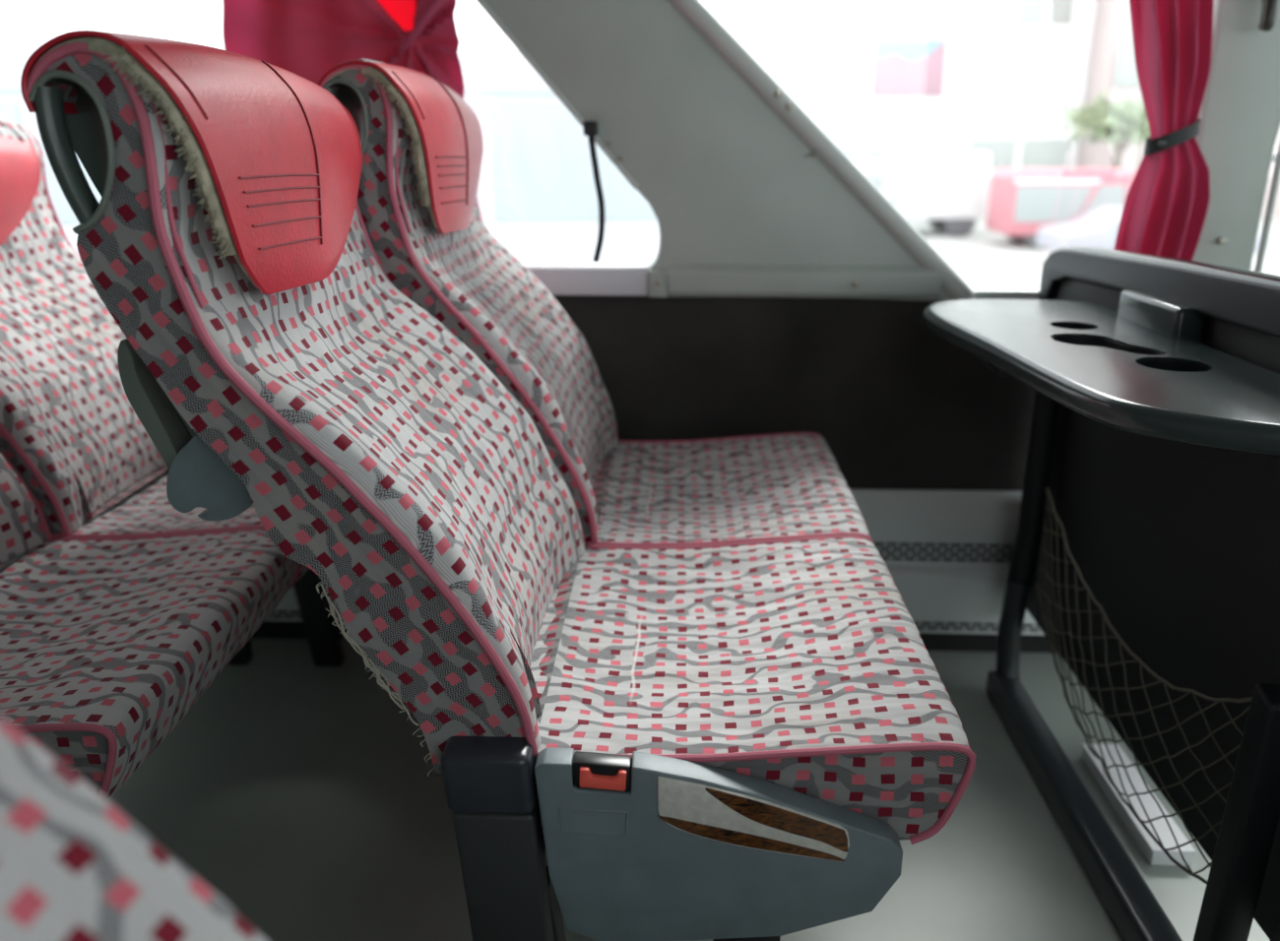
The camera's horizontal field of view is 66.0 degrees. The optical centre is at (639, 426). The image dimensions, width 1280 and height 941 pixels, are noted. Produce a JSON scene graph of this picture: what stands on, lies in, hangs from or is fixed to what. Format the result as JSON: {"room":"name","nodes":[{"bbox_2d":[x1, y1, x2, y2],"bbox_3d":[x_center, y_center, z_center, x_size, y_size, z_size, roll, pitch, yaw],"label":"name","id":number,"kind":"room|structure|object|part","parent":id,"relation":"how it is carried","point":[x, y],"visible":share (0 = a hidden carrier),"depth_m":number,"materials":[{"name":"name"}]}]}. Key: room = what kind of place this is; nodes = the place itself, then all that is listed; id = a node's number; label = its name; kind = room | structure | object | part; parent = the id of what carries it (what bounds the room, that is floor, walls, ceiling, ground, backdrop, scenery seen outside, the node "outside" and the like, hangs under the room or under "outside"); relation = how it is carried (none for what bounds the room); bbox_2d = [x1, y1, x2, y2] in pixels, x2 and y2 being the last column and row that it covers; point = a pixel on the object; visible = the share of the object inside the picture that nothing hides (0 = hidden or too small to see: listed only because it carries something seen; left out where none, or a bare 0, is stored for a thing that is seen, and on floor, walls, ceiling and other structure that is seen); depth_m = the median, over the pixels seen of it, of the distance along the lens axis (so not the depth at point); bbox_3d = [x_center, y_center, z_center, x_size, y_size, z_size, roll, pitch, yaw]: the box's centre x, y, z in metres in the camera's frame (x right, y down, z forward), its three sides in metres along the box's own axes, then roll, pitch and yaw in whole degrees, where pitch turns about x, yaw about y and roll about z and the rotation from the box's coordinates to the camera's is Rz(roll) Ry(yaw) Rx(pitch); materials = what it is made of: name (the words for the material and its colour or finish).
{"room":"vehicle interior","nodes":[
{"label":"vehicle interior","id":0,"kind":"room"},
{"bbox_2d":[107,638,1270,940],"bbox_3d":[-0.078,0.787,0.834,6.200,0.050,2.550,1,16,2],"label":"floor","id":1,"kind":"structure","parent":0,"point":[299,793],"depth_m":1.44,"materials":[{"name":"grey plastic"}]},
{"bbox_2d":[0,714,265,940],"bbox_3d":[-0.076,0.390,0.244,0.769,1.045,0.505,1,16,2],"label":"seat","id":2,"kind":"object","parent":1,"relation":"on","point":[74,866],"visible":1,"depth_m":0.38,"materials":[{"name":"fabric"}]},
{"bbox_2d":[0,449,300,799],"bbox_3d":[-0.832,0.140,1.095,0.734,1.045,0.505,1,16,2],"label":"seat","id":3,"kind":"object","parent":1,"relation":"on","point":[106,644],"visible":0.91,"depth_m":1.12,"materials":[{"name":"fabric"}]},
{"bbox_3d":[-1.004,-0.060,1.056,0.373,0.630,0.462,1,16,2],"label":"backrest","id":4,"kind":"part","parent":3,"relation":"part of","materials":[{"name":"fabric"}]},
{"bbox_2d":[0,118,344,666],"bbox_3d":[-0.786,0.019,1.567,0.682,1.011,0.489,1,16,2],"label":"seat","id":5,"kind":"object","parent":1,"relation":"on","point":[70,428],"visible":0.42,"depth_m":1.53,"materials":[{"name":"fabric"}]},
{"bbox_3d":[-0.951,-0.182,1.519,0.338,0.598,0.462,1,16,2],"label":"backrest","id":6,"kind":"part","parent":5,"relation":"part of","materials":[{"name":"fabric"}]},
{"bbox_2d":[70,464,309,580],"bbox_3d":[-0.676,0.117,1.598,0.462,0.115,0.467,1,16,2],"label":"seat cushion","id":7,"kind":"object","parent":5,"relation":"on","point":[126,500],"depth_m":1.46,"materials":[{"name":"fabric"}]},
{"bbox_3d":[-0.827,0.324,1.856,0.159,0.262,0.030,1,16,2],"label":"leg","id":8,"kind":"part","parent":5,"relation":"part of","materials":[{"name":"black metal"}]},
{"bbox_3d":[-0.613,0.327,1.849,0.089,0.262,0.030,1,16,2],"label":"leg","id":9,"kind":"part","parent":5,"relation":"part of","materials":[{"name":"black metal"}]},
{"bbox_2d":[20,29,975,940],"bbox_3d":[-0.078,0.148,1.068,0.770,1.045,0.505,1,16,2],"label":"seat","id":10,"kind":"object","parent":1,"relation":"on","point":[734,741],"visible":1,"depth_m":0.88,"materials":[{"name":"fabric"}]},
{"bbox_3d":[-0.398,-0.011,0.866,0.062,0.120,0.013,1,16,2],"label":"table rod","id":11,"kind":"part","parent":10,"relation":"part of","materials":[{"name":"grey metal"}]},
{"bbox_3d":[-0.268,-0.052,1.029,0.373,0.630,0.462,1,16,2],"label":"backrest","id":12,"kind":"part","parent":10,"relation":"part of","materials":[{"name":"fabric"}]},
{"bbox_3d":[-0.106,0.572,1.014,0.104,0.262,0.035,1,16,2],"label":"leg","id":13,"kind":"part","parent":10,"relation":"part of","materials":[{"name":"black metal"}]},
{"bbox_3d":[-0.041,0.346,0.865,0.062,0.028,0.003,1,16,2],"label":"embossed frame","id":14,"kind":"part","parent":10,"relation":"part of","materials":[{"name":"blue plastic"}]},
{"bbox_3d":[0.070,0.381,0.884,0.323,0.191,0.026,1,16,2],"label":"panel","id":15,"kind":"part","parent":10,"relation":"part of","materials":[{"name":"grey plastic"}]},
{"bbox_3d":[0.106,0.574,1.006,0.070,0.262,0.035,1,16,2],"label":"leg","id":16,"kind":"part","parent":10,"relation":"part of","materials":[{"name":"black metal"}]},
{"bbox_2d":[530,537,969,840],"bbox_3d":[0.077,0.260,1.109,0.462,0.116,0.467,1,16,2],"label":"seat cushion","id":17,"kind":"object","parent":10,"relation":"on","point":[800,668],"depth_m":1.01,"materials":[{"name":"fabric"}]},
{"bbox_2d":[318,58,873,547],"bbox_3d":[-0.034,0.004,1.533,0.728,1.059,0.496,1,16,2],"label":"seat","id":18,"kind":"object","parent":1,"relation":"on","point":[421,143],"visible":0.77,"depth_m":1.41,"materials":[{"name":"fabric"}]},
{"bbox_3d":[-0.217,-0.199,1.485,0.338,0.643,0.462,1,16,2],"label":"backrest","id":19,"kind":"part","parent":18,"relation":"part of","materials":[{"name":"fabric"}]},
{"bbox_2d":[584,434,870,547],"bbox_3d":[0.095,0.125,1.570,0.462,0.116,0.467,1,16,2],"label":"seat cushion","id":20,"kind":"object","parent":18,"relation":"on","point":[767,486],"depth_m":1.54,"materials":[{"name":"fabric"}]},
{"bbox_2d":[923,246,1279,940],"bbox_3d":[0.560,0.253,1.084,0.324,0.834,1.580,1,16,2],"label":"table","id":21,"kind":"object","parent":1,"relation":"on","point":[1146,549],"depth_m":1.25,"materials":[{"name":"black plastic"}]},
{"bbox_3d":[0.681,0.044,1.686,0.071,0.504,0.043,-15,22,-41],"label":"frame post","id":22,"kind":"part","parent":21,"relation":"part of","materials":[{"name":"black metal"}]},
{"bbox_3d":[0.621,0.655,1.106,0.050,0.050,1.400,1,16,2],"label":"floor rail","id":23,"kind":"part","parent":21,"relation":"part of","materials":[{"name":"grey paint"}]},
{"bbox_3d":[0.706,0.200,1.063,0.022,0.708,1.580,1,16,2],"label":"panel","id":24,"kind":"part","parent":21,"relation":"part of","materials":[{"name":"black plastic"}]},
{"bbox_3d":[0.639,0.469,1.052,0.040,0.438,0.057,1,16,2],"label":"frame post","id":25,"kind":"part","parent":21,"relation":"part of","materials":[{"name":"black metal"}]},
{"bbox_2d":[1081,744,1196,866],"bbox_3d":[0.737,0.559,1.472,0.059,0.027,0.249,1,16,2],"label":"box","id":26,"kind":"object","parent":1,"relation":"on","point":[1152,852],"visible":0.91,"depth_m":1.44,"materials":[{"name":"white"}]},
{"bbox_2d":[475,0,974,302],"bbox_3d":[-0.071,-0.743,1.658,1.364,1.085,0.107,1,16,2],"label":"wall pillar","id":27,"kind":"structure","parent":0,"point":[747,195],"depth_m":1.70,"materials":[{"name":"grey plastic"}]},
{"bbox_2d":[222,0,464,99],"bbox_3d":[-0.495,-0.743,1.616,0.397,0.955,0.063,1,16,2],"label":"curtain","id":28,"kind":"object","parent":27,"relation":"hanging from","point":[305,38],"visible":0.27,"depth_m":1.64,"materials":[{"name":"red fabric"}]},
{"bbox_2d":[582,121,605,262],"bbox_3d":[-0.079,-0.406,1.716,0.036,0.241,0.028,1,16,2],"label":"strap","id":29,"kind":"object","parent":27,"relation":"hanging from","point":[590,128],"visible":1,"depth_m":1.70,"materials":[{"name":"black"}]},
{"bbox_3d":[0.033,-0.257,1.769,0.034,0.047,0.020,1,16,2],"label":"corner plate","id":30,"kind":"part","parent":27,"relation":"part of","materials":[{"name":"grey plastic"}]},
{"bbox_2d":[552,294,1034,491],"bbox_3d":[-0.030,0.080,1.933,6.200,0.688,0.060,1,16,2],"label":"wall","id":31,"kind":"structure","parent":0,"point":[896,404],"depth_m":1.84,"materials":[{"name":"carpet"}]},
{"bbox_2d":[520,261,649,295],"bbox_3d":[-1.506,-0.291,1.868,3.047,0.055,0.090,1,16,2],"label":"trim","id":32,"kind":"structure","parent":31,"relation":"attached to","point":[558,278],"depth_m":1.77,"materials":[{"name":"grey plastic"}]},
{"bbox_2d":[251,489,1056,653],"bbox_3d":[-1.042,0.267,1.953,3.780,0.318,0.082,1,16,2],"label":"duct","id":33,"kind":"object","parent":31,"relation":"attached to","point":[946,553],"visible":0.16,"depth_m":1.86,"materials":[{"name":"white"}]},
{"bbox_2d":[267,610,1042,632],"bbox_3d":[-0.993,0.364,1.942,3.680,0.016,0.005,1,16,2],"label":"grille","id":34,"kind":"object","parent":33,"relation":"attached to","point":[924,622],"depth_m":1.88,"materials":[{"name":"grey"}]},
{"bbox_2d":[873,542,1013,562],"bbox_3d":[-0.993,0.220,1.924,3.680,0.035,0.005,1,16,2],"label":"grille","id":35,"kind":"object","parent":33,"relation":"attached to","point":[889,551],"depth_m":1.86,"materials":[{"name":"grey"}]},
{"bbox_2d":[969,285,1039,299],"bbox_3d":[1.784,-0.222,1.770,2.370,0.040,0.064,1,16,2],"label":"trim","id":36,"kind":"structure","parent":31,"relation":"attached to","point":[981,292],"depth_m":1.78,"materials":[{"name":"grey plastic"}]},
{"bbox_2d":[907,214,1279,286],"bbox_3d":[1.770,-10.574,44.958,120.000,0.100,87.700,1,16,2],"label":"ground","id":37,"kind":"structure","parent":0,"point":[984,257],"depth_m":21.32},
{"bbox_2d":[0,45,659,265],"bbox_3d":[-5.338,-1.593,8.640,11.920,3.120,2.430,-1,16,-5],"label":"coach","id":38,"kind":"object","parent":37,"relation":"on","point":[537,196],"visible":0.15,"depth_m":7.65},
{"bbox_2d":[820,127,884,162],"bbox_3d":[5.558,-7.961,30.372,3.500,3.100,2.850,1,16,2],"label":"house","id":39,"kind":"object","parent":37,"relation":"on","point":[854,150],"visible":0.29,"depth_m":28.85,"materials":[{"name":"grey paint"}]},
{"bbox_2d":[701,0,1095,214],"bbox_3d":[6.976,-16.645,34.395,15.050,17.500,8.140,1,16,2],"label":"building","id":40,"kind":"object","parent":37,"relation":"on","point":[884,75],"visible":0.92,"depth_m":31.68,"materials":[{"name":"white"}]},
{"bbox_2d":[870,38,947,96],"bbox_3d":[8.647,-11.547,31.673,2.300,1.750,0.100,1,16,2],"label":"poster","id":41,"kind":"object","parent":40,"relation":"attached to","point":[899,67],"depth_m":31.63,"materials":[{"name":"pink paper"}]},
{"bbox_2d":[853,151,990,237],"bbox_3d":[6.983,-6.190,26.116,3.800,2.100,2.100,1,16,2],"label":"vehicle","id":42,"kind":"object","parent":37,"relation":"on","point":[948,190],"visible":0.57,"depth_m":25.05,"materials":[{"name":"white paint"}]},
{"bbox_2d":[985,168,1137,249],"bbox_3d":[10.639,-5.153,23.187,4.344,1.760,1.820,1,16,2],"label":"bus","id":43,"kind":"object","parent":37,"relation":"on","point":[1021,202],"visible":0.46,"depth_m":22.31,"materials":[{"name":"red paint"}]},
{"bbox_2d":[1028,90,1150,168],"bbox_3d":[13.666,-7.736,28.458,4.439,3.767,4.224,-6,17,-19],"label":"street tree","id":44,"kind":"object","parent":37,"relation":"on","point":[1119,120],"visible":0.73,"depth_m":27.83,"materials":[{"name":"green plant"}]},
{"bbox_2d":[1034,205,1271,254],"bbox_3d":[10.200,-3.809,19.742,3.934,1.119,1.615,1,16,2],"label":"car","id":45,"kind":"object","parent":37,"relation":"on","point":[1099,227],"visible":0.31,"depth_m":19.27,"materials":[{"name":"silver metal"}]},
{"bbox_2d":[1076,0,1279,217],"bbox_3d":[19.953,-14.309,33.539,10.900,13.500,8.100,1,16,2],"label":"building","id":46,"kind":"object","parent":37,"relation":"on","point":[1112,67],"visible":0.19,"depth_m":30.76,"materials":[{"name":"grey"}]},
{"bbox_2d":[1192,0,1279,272],"bbox_3d":[1.036,-0.685,1.640,0.190,1.120,0.090,1,16,2],"label":"wall","id":47,"kind":"structure","parent":0,"point":[1240,112],"depth_m":1.66,"materials":[{"name":"beige"}]},
{"bbox_2d":[1113,0,1214,260],"bbox_3d":[0.822,-0.678,1.555,0.234,1.045,0.058,1,16,2],"label":"curtain","id":48,"kind":"object","parent":47,"relation":"hanging from","point":[1165,210],"visible":0.82,"depth_m":1.60,"materials":[{"name":"red fabric"}]},
{"bbox_2d":[1258,0,1278,31],"bbox_3d":[1.006,-0.711,1.574,0.040,0.152,0.058,1,16,2],"label":"coat hook","id":49,"kind":"object","parent":47,"relation":"attached to","point":[1268,16],"visible":1,"depth_m":1.56,"materials":[{"name":"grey metal"}]},
{"bbox_2d":[1271,153,1277,162],"bbox_3d":[1.329,-0.465,1.703,0.480,0.013,0.030,1,16,2],"label":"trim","id":50,"kind":"structure","parent":47,"relation":"attached to","point":[1274,156],"depth_m":1.70,"materials":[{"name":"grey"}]}
]}

